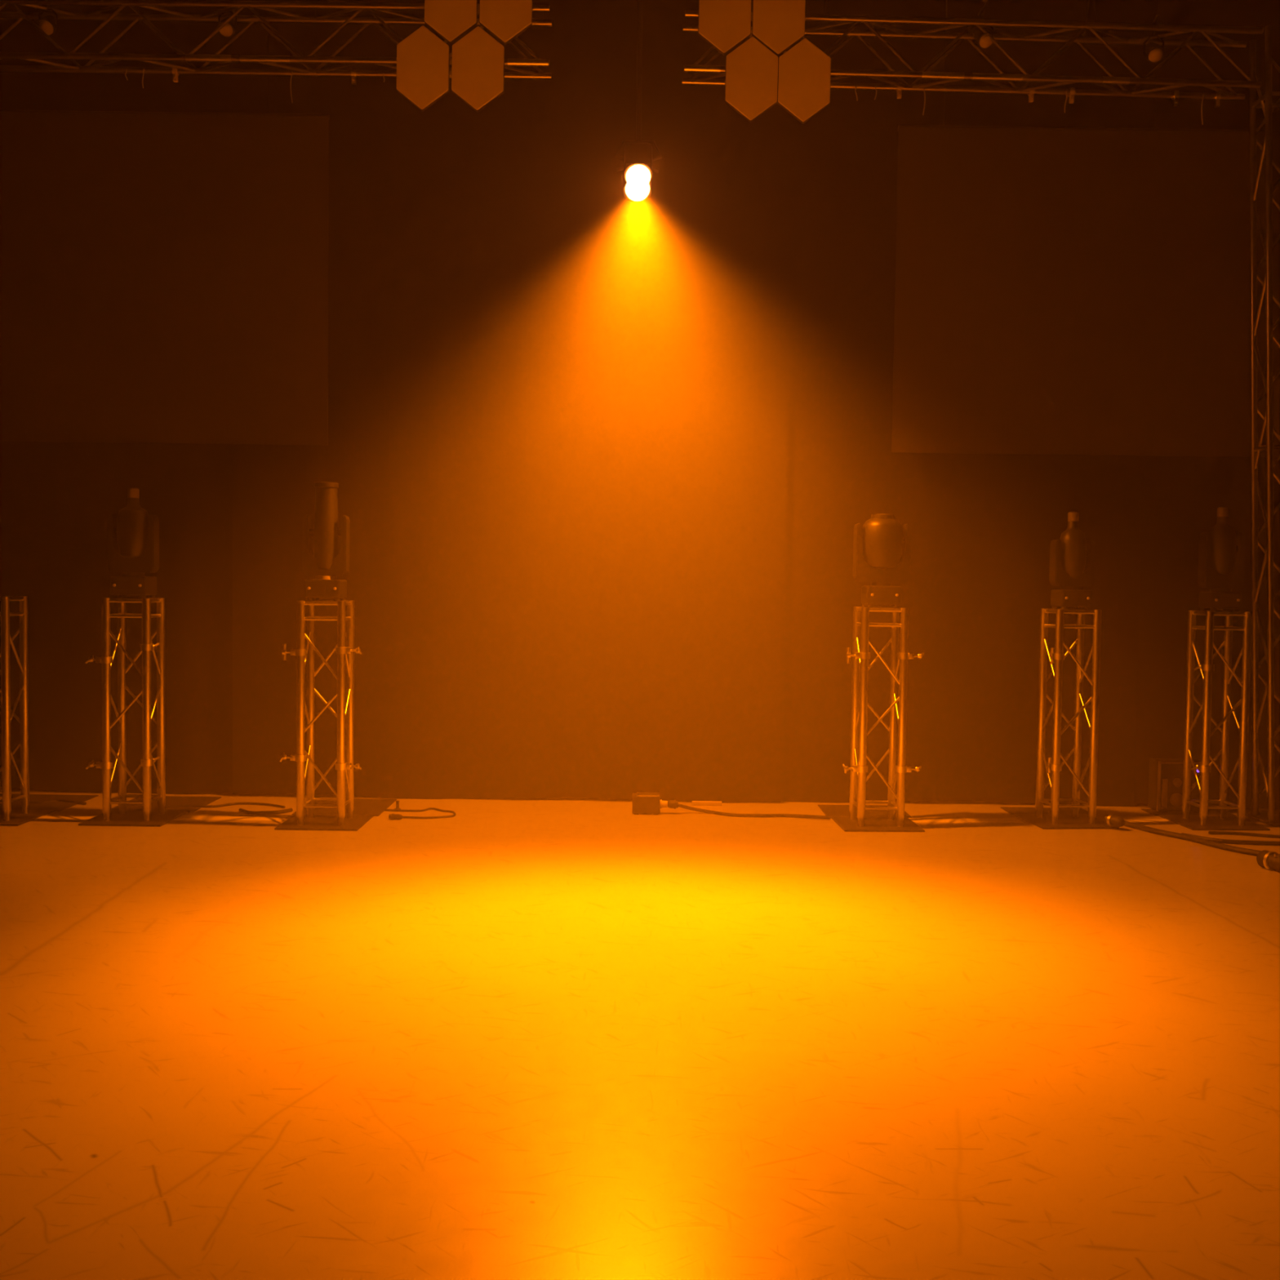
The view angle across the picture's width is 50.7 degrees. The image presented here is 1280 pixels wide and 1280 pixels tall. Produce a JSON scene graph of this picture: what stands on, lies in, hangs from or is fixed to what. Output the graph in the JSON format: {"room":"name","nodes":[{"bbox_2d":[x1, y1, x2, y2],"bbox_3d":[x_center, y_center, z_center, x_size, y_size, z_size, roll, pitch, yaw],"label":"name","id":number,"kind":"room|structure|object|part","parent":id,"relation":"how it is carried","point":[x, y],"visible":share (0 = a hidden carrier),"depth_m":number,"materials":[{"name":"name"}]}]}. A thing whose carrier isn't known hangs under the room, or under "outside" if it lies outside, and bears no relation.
{"room":"concert stage","nodes":[
{"label":"concert stage","id":0,"kind":"room"},
{"bbox_2d":[0,71,231,112],"bbox_3d":[-3.573,-3.734,9.224,1.576,0.255,0.028,1,3,0],"label":"stage curtain","id":1,"kind":"object","parent":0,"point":[19,91],"depth_m":9.23,"materials":[{"name":"black fabric"}]},
{"bbox_2d":[0,0,551,102],"bbox_3d":[-3.018,-4.212,8.557,4.911,1.514,0.274,1,3,0],"label":"truss","id":2,"kind":"object","parent":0,"point":[175,70],"visible":0.9,"depth_m":8.53,"materials":[{"name":"metal"}]},
{"bbox_2d":[37,4,57,35],"bbox_3d":[-3.752,-3.962,8.564,0.118,0.268,0.206,0,3,-23],"label":"lamp","id":3,"kind":"object","parent":2,"relation":"attached to","point":[48,24],"visible":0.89,"depth_m":8.53,"materials":[{"name":"black metal"}]},
{"bbox_3d":[-3.188,-3.602,8.668,0.015,0.121,0.007,1,3,0],"label":"tie cord","id":4,"kind":"part","parent":2,"relation":"part of","materials":[{"name":"plastic"}]},
{"bbox_2d":[217,7,236,37],"bbox_3d":[-2.616,-3.953,8.564,0.118,0.268,0.206,0,3,-19],"label":"lamp","id":5,"kind":"object","parent":2,"relation":"attached to","point":[227,31],"visible":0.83,"depth_m":8.53,"materials":[{"name":"black metal"}]},
{"bbox_3d":[-2.236,-3.548,8.670,0.017,0.201,0.007,1,3,0],"label":"tie cord","id":6,"kind":"part","parent":2,"relation":"part of","materials":[{"name":"plastic"}]},
{"bbox_2d":[395,25,449,111],"bbox_3d":[-1.343,-3.538,8.393,0.325,0.515,0.107,1,3,0],"label":"panel","id":7,"kind":"object","parent":2,"relation":"attached to","point":[423,59],"visible":1,"depth_m":8.34,"materials":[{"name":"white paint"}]},
{"bbox_2d":[424,0,477,44],"bbox_3d":[-1.167,-3.949,8.374,0.325,0.515,0.107,1,3,0],"label":"panel","id":8,"kind":"object","parent":2,"relation":"attached to","point":[451,20],"visible":1,"depth_m":8.33,"materials":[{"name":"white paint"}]},
{"bbox_2d":[451,26,504,112],"bbox_3d":[-1.002,-3.534,8.393,0.325,0.515,0.107,1,3,0],"label":"panel","id":9,"kind":"object","parent":2,"relation":"attached to","point":[477,59],"visible":1,"depth_m":8.34,"materials":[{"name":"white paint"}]},
{"bbox_2d":[479,0,532,44],"bbox_3d":[-0.827,-3.945,8.374,0.325,0.515,0.107,1,3,0],"label":"panel","id":10,"kind":"object","parent":2,"relation":"attached to","point":[505,20],"visible":1,"depth_m":8.33,"materials":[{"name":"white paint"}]},
{"bbox_2d":[0,788,1279,1279],"bbox_3d":[-0.019,1.434,3.518,13.200,0.100,12.900,1,3,0],"label":"floor","id":11,"kind":"structure","parent":0,"point":[530,1038],"depth_m":4.42,"materials":[{"name":"plastic"}]},
{"bbox_2d":[0,595,53,826],"bbox_3d":[-4.007,0.421,8.398,0.500,1.385,0.500,1,3,0],"label":"stand","id":12,"kind":"object","parent":11,"relation":"on","point":[8,817],"visible":1,"depth_m":8.40,"materials":[{"name":"metal"}]},
{"bbox_3d":[-3.998,-0.268,8.367,0.228,0.006,0.260,1,3,0],"label":"plate","id":13,"kind":"part","parent":12,"relation":"part of","materials":[{"name":"metal"}]},
{"bbox_3d":[-4.016,1.106,8.428,0.500,0.012,0.500,1,3,0],"label":"plate","id":14,"kind":"part","parent":12,"relation":"part of","materials":[{"name":"metal"}]},
{"bbox_2d":[0,794,98,811],"bbox_3d":[-4.015,1.084,9.005,0.560,0.006,0.630,1,3,0],"label":"floor mat","id":15,"kind":"object","parent":11,"relation":"on","point":[15,805],"visible":0.74,"depth_m":9.00,"materials":[{"name":"black rubber"}]},
{"bbox_2d":[29,799,86,804],"bbox_3d":[-3.890,1.078,9.000,0.441,0.020,0.117,1,3,0],"label":"power cable","id":16,"kind":"object","parent":15,"relation":"on","point":[54,800],"visible":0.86,"depth_m":8.98,"materials":[{"name":"black rubber"}]},
{"bbox_2d":[35,815,96,821],"bbox_3d":[-3.660,1.114,8.464,0.494,0.003,0.217,1,3,0],"label":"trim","id":17,"kind":"structure","parent":11,"relation":"on","point":[43,817],"depth_m":8.45,"materials":[{"name":"white"}]},
{"bbox_2d":[0,440,232,794],"bbox_3d":[-3.631,-0.147,9.385,1.607,2.433,0.028,1,3,0],"label":"stage curtain","id":18,"kind":"object","parent":11,"relation":"on","point":[60,502],"depth_m":9.37,"materials":[{"name":"black fabric"}]},
{"bbox_2d":[78,597,187,826],"bbox_3d":[-3.158,0.430,8.435,0.500,1.385,0.500,1,3,0],"label":"stand","id":19,"kind":"object","parent":11,"relation":"on","point":[147,817],"visible":1,"depth_m":8.33,"materials":[{"name":"metal"}]},
{"bbox_3d":[-3.167,1.116,8.465,0.500,0.012,0.500,1,3,0],"label":"plate","id":20,"kind":"part","parent":19,"relation":"part of","materials":[{"name":"black metal"}]},
{"bbox_2d":[107,486,159,598],"bbox_3d":[-3.144,-0.606,8.383,0.285,0.690,0.219,1,3,0],"label":"light","id":21,"kind":"object","parent":19,"relation":"on","point":[133,534],"visible":0.98,"depth_m":8.33,"materials":[{"name":"black paint"}]},
{"bbox_3d":[-3.149,-0.259,8.404,0.228,0.006,0.260,1,3,0],"label":"plate","id":22,"kind":"part","parent":19,"relation":"part of","materials":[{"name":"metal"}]},
{"bbox_2d":[111,795,221,812],"bbox_3d":[-3.166,1.094,9.023,0.560,0.006,0.593,1,3,0],"label":"floor mat","id":23,"kind":"object","parent":11,"relation":"on","point":[170,800],"visible":0.51,"depth_m":9.04,"materials":[{"name":"black rubber"}]},
{"bbox_2d":[164,802,285,808],"bbox_3d":[-2.751,1.097,8.958,0.803,0.016,0.170,0,3,-7],"label":"power cable","id":24,"kind":"object","parent":11,"relation":"on","point":[233,803],"visible":0.95,"depth_m":8.95,"materials":[{"name":"black rubber"}]},
{"bbox_2d":[173,814,290,821],"bbox_3d":[-2.588,1.124,8.547,0.694,0.003,0.233,1,3,0],"label":"trim","id":25,"kind":"structure","parent":11,"relation":"on","point":[279,818],"depth_m":8.53,"materials":[{"name":"white"}]},
{"bbox_2d":[238,808,293,814],"bbox_3d":[-2.427,1.108,8.725,0.346,0.024,0.135,1,3,-4],"label":"power cable","id":26,"kind":"object","parent":11,"relation":"on","point":[290,810],"visible":1,"depth_m":8.69,"materials":[{"name":"black rubber"}]},
{"bbox_2d":[274,600,373,831],"bbox_3d":[-1.949,0.448,8.380,0.500,1.385,0.500,1,3,0],"label":"stand","id":27,"kind":"object","parent":11,"relation":"on","point":[344,650],"visible":1,"depth_m":8.27,"materials":[{"name":"metal"}]},
{"bbox_3d":[-1.958,1.134,8.410,0.500,0.012,0.500,1,3,0],"label":"plate","id":28,"kind":"part","parent":27,"relation":"part of","materials":[{"name":"black metal"}]},
{"bbox_2d":[302,481,349,600],"bbox_3d":[-1.935,-0.609,8.327,0.268,0.731,0.219,1,3,0],"label":"light","id":29,"kind":"object","parent":27,"relation":"on","point":[325,562],"visible":1,"depth_m":8.28,"materials":[{"name":"black paint"}]},
{"bbox_3d":[-1.940,-0.241,8.349,0.228,0.006,0.260,1,3,0],"label":"plate","id":30,"kind":"part","parent":27,"relation":"part of","materials":[{"name":"metal"}]},
{"bbox_2d":[291,798,396,816],"bbox_3d":[-1.958,1.111,8.996,0.560,0.006,0.648,1,3,0],"label":"floor mat","id":31,"kind":"object","parent":11,"relation":"on","point":[375,807],"visible":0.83,"depth_m":8.98,"materials":[{"name":"black rubber"}]},
{"bbox_2d":[394,800,400,809],"bbox_3d":[-1.600,1.092,8.917,0.044,0.060,0.044,1,3,0],"label":"peg","id":32,"kind":"object","parent":11,"relation":"on","point":[397,802],"visible":1,"depth_m":8.91,"materials":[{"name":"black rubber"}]},
{"bbox_2d":[383,807,455,819],"bbox_3d":[-1.422,1.113,8.761,0.441,0.040,0.368,0,3,-16],"label":"power cable","id":33,"kind":"object","parent":11,"relation":"on","point":[391,816],"visible":1,"depth_m":8.64,"materials":[{"name":"black rubber"}]},
{"bbox_2d":[231,0,794,803],"bbox_3d":[-0.885,-1.936,9.233,3.802,6.100,0.028,1,3,0],"label":"stage curtain","id":34,"kind":"object","parent":11,"relation":"on","point":[556,450],"visible":0.84,"depth_m":9.26,"materials":[{"name":"black fabric"}]},
{"bbox_2d":[632,791,667,814],"bbox_3d":[0.066,1.079,8.924,0.230,0.128,0.150,1,3,0],"label":"junction box","id":35,"kind":"object","parent":11,"relation":"on","point":[643,802],"visible":1,"depth_m":8.85,"materials":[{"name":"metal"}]},
{"bbox_3d":[0.053,1.019,8.922,0.148,0.008,0.130,1,3,0],"label":"lid","id":36,"kind":"part","parent":35,"relation":"part of","materials":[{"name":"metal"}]},
{"bbox_2d":[659,799,667,808],"bbox_3d":[0.156,1.082,8.904,0.050,0.060,0.060,1,3,0],"label":"socket","id":37,"kind":"object","parent":35,"relation":"attached to","point":[662,803],"depth_m":8.88,"materials":[{"name":"plastic"}]},
{"bbox_2d":[692,800,721,805],"bbox_3d":[0.458,1.119,9.259,0.205,0.028,0.030,1,3,0],"label":"batten","id":38,"kind":"object","parent":11,"relation":"on","point":[694,802],"visible":1,"depth_m":9.24,"materials":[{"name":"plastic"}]},
{"bbox_2d":[667,800,831,819],"bbox_3d":[0.710,1.108,8.852,1.074,0.094,0.105,1,3,9],"label":"power cable","id":39,"kind":"object","parent":11,"relation":"on","point":[674,804],"visible":1,"depth_m":8.83,"materials":[{"name":"black rubber"}]},
{"bbox_2d":[817,804,911,817],"bbox_3d":[1.505,1.151,9.093,0.560,0.006,0.453,1,3,0],"label":"floor mat","id":40,"kind":"object","parent":11,"relation":"on","point":[828,810],"visible":0.54,"depth_m":9.06,"materials":[{"name":"black rubber"}]},
{"bbox_2d":[830,606,924,831],"bbox_3d":[1.514,0.484,8.575,0.500,1.385,0.500,1,3,-2],"label":"stand","id":41,"kind":"object","parent":11,"relation":"on","point":[860,655],"visible":0.99,"depth_m":8.46,"materials":[{"name":"metal"}]},
{"bbox_3d":[1.505,1.170,8.605,0.500,0.012,0.500,1,3,-2],"label":"plate","id":42,"kind":"part","parent":41,"relation":"part of","materials":[{"name":"black metal"}]},
{"bbox_3d":[1.523,-0.204,8.544,0.228,0.006,0.260,1,3,-2],"label":"plate","id":43,"kind":"part","parent":41,"relation":"part of","materials":[{"name":"metal"}]},
{"bbox_2d":[853,513,911,607],"bbox_3d":[1.526,-0.503,8.530,0.345,0.593,0.256,1,3,-2],"label":"light","id":44,"kind":"object","parent":41,"relation":"on","point":[882,549],"visible":1,"depth_m":8.46,"materials":[{"name":"black paint"}]},
{"bbox_2d":[908,817,1022,822],"bbox_3d":[2.107,1.174,8.798,0.763,0.003,0.202,1,3,-5],"label":"trim","id":45,"kind":"structure","parent":11,"relation":"on","point":[1014,819],"depth_m":8.79,"materials":[{"name":"white"}]},
{"bbox_2d":[781,0,1157,806],"bbox_3d":[2.246,-1.899,9.303,2.519,6.100,0.028,1,3,0],"label":"stage curtain","id":46,"kind":"object","parent":11,"relation":"on","point":[984,526],"visible":0.63,"depth_m":9.35,"materials":[{"name":"black fabric"}]},
{"bbox_2d":[1000,806,1088,814],"bbox_3d":[2.765,1.164,9.185,0.560,0.006,0.269,1,3,0],"label":"floor mat","id":47,"kind":"object","parent":11,"relation":"on","point":[1011,811],"visible":0.64,"depth_m":9.18,"materials":[{"name":"black rubber"}]},
{"bbox_2d":[1013,608,1119,829],"bbox_3d":[2.774,0.493,8.758,0.500,1.385,0.500,0,3,-6],"label":"stand","id":48,"kind":"object","parent":11,"relation":"on","point":[1054,820],"visible":1,"depth_m":8.66,"materials":[{"name":"metal"}]},
{"bbox_3d":[2.765,1.178,8.789,0.500,0.012,0.500,0,3,-6],"label":"plate","id":49,"kind":"part","parent":48,"relation":"part of","materials":[{"name":"black metal"}]},
{"bbox_3d":[2.783,-0.196,8.728,0.228,0.006,0.260,0,3,-6],"label":"plate","id":50,"kind":"part","parent":48,"relation":"part of","materials":[{"name":"metal"}]},
{"bbox_2d":[1048,510,1095,609],"bbox_3d":[2.788,-0.517,8.708,0.260,0.637,0.200,0,3,-6],"label":"light","id":51,"kind":"object","parent":48,"relation":"on","point":[1072,557],"visible":1,"depth_m":8.65,"materials":[{"name":"black paint"}]},
{"bbox_2d":[1124,818,1176,823],"bbox_3d":[3.314,1.187,8.853,0.376,0.003,0.187,0,3,-6],"label":"trim","id":52,"kind":"structure","parent":11,"relation":"on","point":[1144,820],"depth_m":8.85,"materials":[{"name":"white"}]},
{"bbox_2d":[1104,814,1261,856],"bbox_3d":[3.260,1.174,8.160,0.210,0.090,1.048,0,3,-26],"label":"power cable","id":53,"kind":"object","parent":11,"relation":"on","point":[1112,820],"visible":0.98,"depth_m":8.27,"materials":[{"name":"black rubber"}]},
{"bbox_2d":[1141,808,1237,817],"bbox_3d":[3.736,1.176,9.195,0.560,0.006,0.249,1,3,0],"label":"floor mat","id":54,"kind":"object","parent":11,"relation":"on","point":[1215,812],"visible":0.54,"depth_m":9.17,"materials":[{"name":"black rubber"}]},
{"bbox_2d":[1147,758,1200,813],"bbox_3d":[3.684,0.999,9.249,0.338,0.353,0.190,1,3,0],"label":"equipment case","id":55,"kind":"object","parent":54,"relation":"on","point":[1166,775],"visible":0.74,"depth_m":9.18,"materials":[{"name":"black paint"}]},
{"bbox_3d":[3.524,0.994,9.176,0.018,0.341,0.012,1,3,0],"label":"edge trim","id":56,"kind":"part","parent":55,"relation":"part of","materials":[{"name":"metal"}]},
{"bbox_2d":[1161,778,1182,808],"bbox_3d":[3.616,1.044,9.167,0.143,0.198,0.021,1,3,0],"label":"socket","id":57,"kind":"object","parent":55,"relation":"attached to","point":[1171,788],"depth_m":9.17,"materials":[{"name":"plastic"}]},
{"bbox_2d":[1172,777,1182,786],"bbox_3d":[3.644,0.968,9.163,0.060,0.060,0.020,1,3,0],"label":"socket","id":58,"kind":"object","parent":55,"relation":"attached to","point":[1176,782],"depth_m":9.16,"materials":[{"name":"plastic"}]},
{"bbox_3d":[3.686,0.834,9.169,0.336,0.014,0.012,1,3,0],"label":"edge trim","id":59,"kind":"part","parent":55,"relation":"part of","materials":[{"name":"metal"}]},
{"bbox_2d":[1133,455,1251,804],"bbox_3d":[3.826,-0.058,9.335,0.768,2.408,0.028,1,3,0],"label":"stage curtain","id":60,"kind":"object","parent":11,"relation":"on","point":[1184,498],"depth_m":9.32,"materials":[{"name":"black fabric"}]},
{"bbox_2d":[1159,610,1270,831],"bbox_3d":[3.744,0.504,8.778,0.500,1.385,0.500,1,3,-3],"label":"stand","id":61,"kind":"object","parent":11,"relation":"on","point":[1202,821],"visible":1,"depth_m":8.69,"materials":[{"name":"metal"}]},
{"bbox_3d":[3.735,1.190,8.809,0.500,0.012,0.500,1,3,-3],"label":"plate","id":62,"kind":"part","parent":61,"relation":"part of","materials":[{"name":"black metal"}]},
{"bbox_3d":[3.753,-0.184,8.747,0.228,0.006,0.260,1,3,-3],"label":"plate","id":63,"kind":"part","parent":61,"relation":"part of","materials":[{"name":"metal"}]},
{"bbox_2d":[1197,505,1245,611],"bbox_3d":[3.758,-0.527,8.727,0.260,0.680,0.200,1,3,-3],"label":"light","id":64,"kind":"object","parent":61,"relation":"on","point":[1221,550],"visible":1,"depth_m":8.68,"materials":[{"name":"black paint"}]},
{"bbox_2d":[1181,832,1279,845],"bbox_3d":[3.620,1.211,8.142,0.674,0.026,0.138,2,3,22],"label":"power cable","id":65,"kind":"object","parent":11,"relation":"on","point":[1217,840],"visible":0.78,"depth_m":8.10,"materials":[{"name":"black rubber"}]},
{"bbox_2d":[1208,831,1279,838],"bbox_3d":[3.826,1.207,8.364,0.576,0.020,0.052,1,3,15],"label":"power cable","id":66,"kind":"object","parent":11,"relation":"on","point":[1209,832],"visible":1,"depth_m":8.39,"materials":[{"name":"black rubber"}]},
{"bbox_2d":[1245,25,1279,826],"bbox_3d":[4.237,-1.359,8.797,0.608,5.100,0.440,1,3,0],"label":"truss tower","id":67,"kind":"object","parent":11,"relation":"on","point":[1272,818],"visible":0.95,"depth_m":8.79,"materials":[{"name":"metal"}]},
{"bbox_2d":[681,0,1263,124],"bbox_3d":[2.112,-4.132,8.608,3.658,1.531,0.274,1,3,-2],"label":"truss","id":68,"kind":"object","parent":67,"relation":"attached to","point":[1220,94],"visible":0.91,"depth_m":8.57,"materials":[{"name":"metal"}]},
{"bbox_2d":[697,0,751,55],"bbox_3d":[0.524,-3.880,8.376,0.325,0.515,0.107,1,3,0],"label":"panel","id":69,"kind":"object","parent":68,"relation":"attached to","point":[724,24],"visible":1,"depth_m":8.33,"materials":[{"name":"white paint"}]},
{"bbox_2d":[724,36,778,122],"bbox_3d":[0.690,-3.470,8.394,0.325,0.515,0.107,1,3,0],"label":"panel","id":70,"kind":"object","parent":68,"relation":"hanging from","point":[751,74],"visible":1,"depth_m":8.34,"materials":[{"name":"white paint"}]},
{"bbox_2d":[751,0,805,56],"bbox_3d":[0.858,-3.873,8.376,0.325,0.515,0.107,1,3,0],"label":"panel","id":71,"kind":"object","parent":68,"relation":"attached to","point":[778,25],"visible":0.99,"depth_m":8.33,"materials":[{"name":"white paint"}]},
{"bbox_2d":[777,38,831,124],"bbox_3d":[1.016,-3.462,8.395,0.325,0.515,0.107,1,3,0],"label":"panel","id":72,"kind":"object","parent":68,"relation":"hanging from","point":[804,70],"visible":1,"depth_m":8.34,"materials":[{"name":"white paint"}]},
{"bbox_3d":[1.393,-3.523,8.700,0.021,0.101,0.007,1,3,-2],"label":"tie cord","id":73,"kind":"part","parent":68,"relation":"part of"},
{"bbox_3d":[1.833,-3.476,8.713,0.016,0.181,0.007,1,3,-2],"label":"tie cord","id":74,"kind":"part","parent":68,"relation":"part of","materials":[{"name":"plastic"}]},
{"bbox_2d":[973,0,993,48],"bbox_3d":[2.178,-3.881,8.564,0.118,0.268,0.206,-1,3,-30],"label":"lamp","id":75,"kind":"object","parent":68,"relation":"attached to","point":[983,40],"visible":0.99,"depth_m":8.53,"materials":[{"name":"black metal"}]},
{"bbox_3d":[2.180,-3.966,8.561,0.016,0.098,0.222,1,3,-3],"label":"mounting rod","id":76,"kind":"part","parent":75,"relation":"part of","materials":[{"name":"black paint"}]},
{"bbox_3d":[2.754,-3.481,8.738,0.017,0.141,0.007,1,3,-2],"label":"tie cord","id":77,"kind":"part","parent":68,"relation":"part of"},
{"bbox_2d":[1143,13,1164,62],"bbox_3d":[3.256,-3.792,8.568,0.118,0.268,0.206,0,3,-17],"label":"lamp","id":78,"kind":"object","parent":68,"relation":"hanging from","point":[1153,52],"visible":0.99,"depth_m":8.54,"materials":[{"name":"black metal"}]},
{"bbox_3d":[3.259,-3.877,8.564,0.016,0.098,0.222,1,3,10],"label":"mounting rod","id":79,"kind":"part","parent":78,"relation":"part of","materials":[{"name":"black paint"}]},
{"bbox_3d":[3.648,-3.441,8.764,0.017,0.191,0.007,1,3,-2],"label":"tie cord","id":80,"kind":"part","parent":68,"relation":"part of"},
{"bbox_3d":[4.288,1.182,8.910,0.440,0.014,0.440,1,3,0],"label":"plate","id":81,"kind":"part","parent":67,"relation":"part of","materials":[{"name":"black metal"}]},
{"bbox_2d":[1256,849,1279,872],"bbox_3d":[3.455,1.207,7.367,0.102,0.102,0.205,0,3,-17],"label":"connector","id":82,"kind":"object","parent":11,"relation":"on","point":[1270,860],"visible":1,"depth_m":7.36,"materials":[{"name":"black rubber"}]},
{"bbox_2d":[1154,87,1249,129],"bbox_3d":[3.813,-3.607,9.176,0.648,0.280,0.028,1,3,0],"label":"stage curtain","id":83,"kind":"object","parent":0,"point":[1230,114],"depth_m":9.18,"materials":[{"name":"black fabric"}]},
{"bbox_3d":[0.066,-5.059,3.227,13.200,0.100,12.900,1,3,0],"label":"ceiling","id":84,"kind":"structure","parent":0,"visible":0},
{"bbox_2d":[0,0,329,444],"bbox_3d":[-4.139,-3.334,9.075,4.098,3.978,0.039,1,3,0],"label":"projection screen","id":85,"kind":"object","parent":84,"relation":"hanging from","point":[164,275],"visible":1,"depth_m":9.10,"materials":[{"name":"fabric"}]},
{"bbox_2d":[613,0,662,201],"bbox_3d":[0.003,-3.922,7.978,0.285,2.597,0.339,1,3,0],"label":"light","id":86,"kind":"object","parent":84,"relation":"hanging from","point":[637,158],"visible":1,"depth_m":8.00,"materials":[{"name":"black paint"}]},
{"bbox_2d":[891,0,1279,457],"bbox_3d":[3.259,-3.238,9.075,3.056,3.977,0.039,1,3,0],"label":"projection screen","id":87,"kind":"object","parent":84,"relation":"hanging from","point":[1059,291],"visible":1,"depth_m":9.10,"materials":[{"name":"black fabric"}]}
]}

